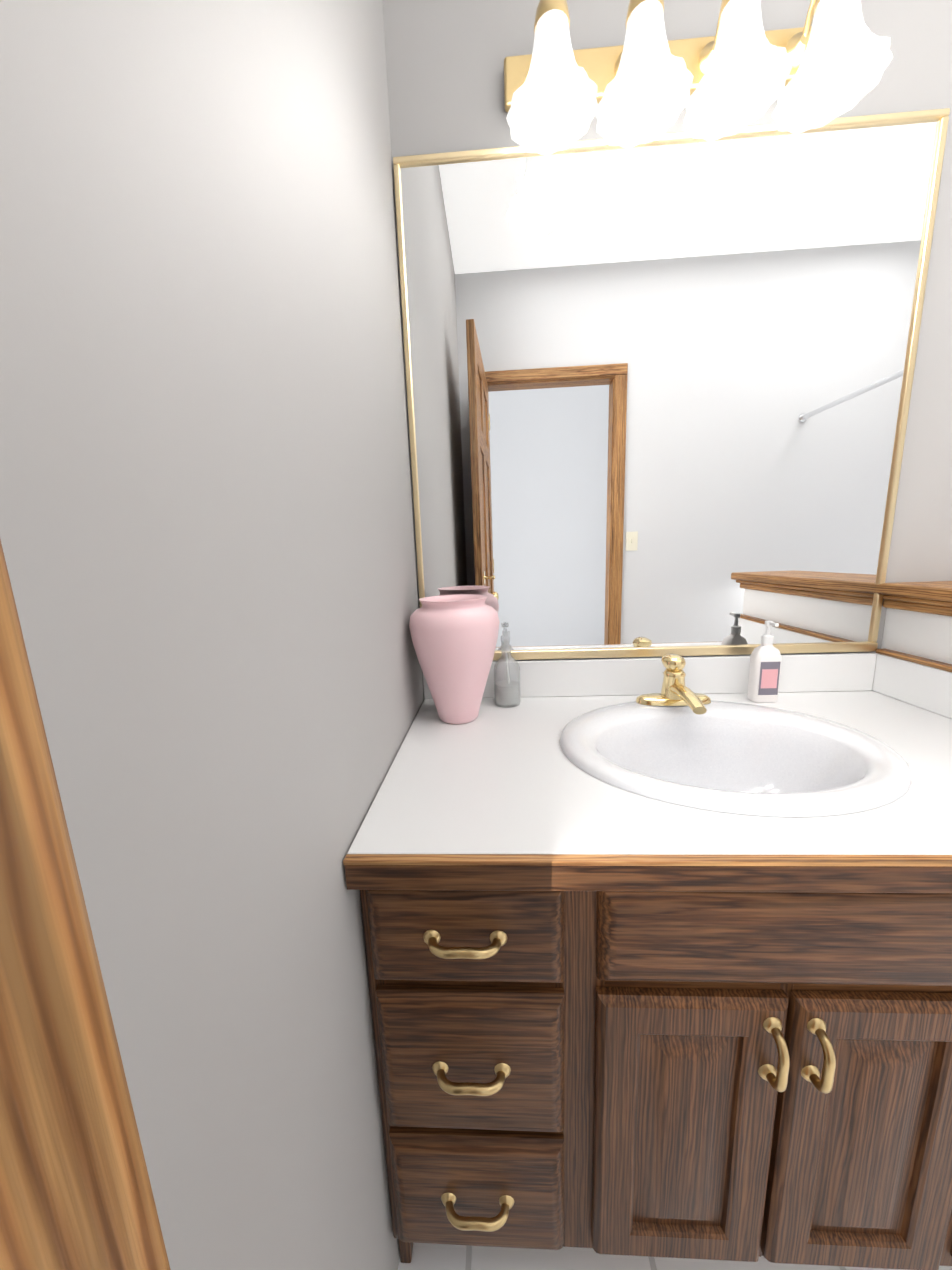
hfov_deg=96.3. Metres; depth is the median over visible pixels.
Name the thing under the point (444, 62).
wall
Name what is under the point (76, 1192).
door leaf
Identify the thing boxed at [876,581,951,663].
wall
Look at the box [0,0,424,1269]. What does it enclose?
wall
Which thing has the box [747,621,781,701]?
lotion bottle
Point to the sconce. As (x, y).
(737, 73)
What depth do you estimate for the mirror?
0.93 m
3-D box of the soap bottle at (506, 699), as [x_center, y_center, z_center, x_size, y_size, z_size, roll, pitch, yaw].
[0.072,0.077,1.006,0.062,0.177,0.062,-2,10,3]
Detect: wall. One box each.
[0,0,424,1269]
[382,0,951,660]
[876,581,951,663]
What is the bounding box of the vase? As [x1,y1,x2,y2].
[409,594,499,723]
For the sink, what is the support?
in the countertop
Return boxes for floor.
[398,1243,951,1269]
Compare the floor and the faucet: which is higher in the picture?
the faucet
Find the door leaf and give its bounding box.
[0,539,170,1269]
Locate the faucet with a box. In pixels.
[635,653,711,714]
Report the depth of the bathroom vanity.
0.58 m
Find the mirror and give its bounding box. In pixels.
[393,108,949,659]
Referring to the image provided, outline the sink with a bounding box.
[559,699,911,835]
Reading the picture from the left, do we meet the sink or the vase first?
the vase
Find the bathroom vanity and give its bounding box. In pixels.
[343,649,951,1269]
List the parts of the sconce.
bulb, lamp shade, bulb, lamp shade, bulb, lamp shade, arm, lamp shade, bulb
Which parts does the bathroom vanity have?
drawer, drawer, drawer, door, door, drawer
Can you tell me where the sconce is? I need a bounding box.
[504,0,892,155]
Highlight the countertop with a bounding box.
[347,688,951,882]
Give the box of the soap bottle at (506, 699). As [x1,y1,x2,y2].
[494,631,520,707]
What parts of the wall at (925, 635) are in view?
pony wall partition cap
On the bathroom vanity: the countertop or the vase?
the countertop
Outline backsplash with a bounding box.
[422,652,876,698]
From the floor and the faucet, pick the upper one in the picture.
the faucet

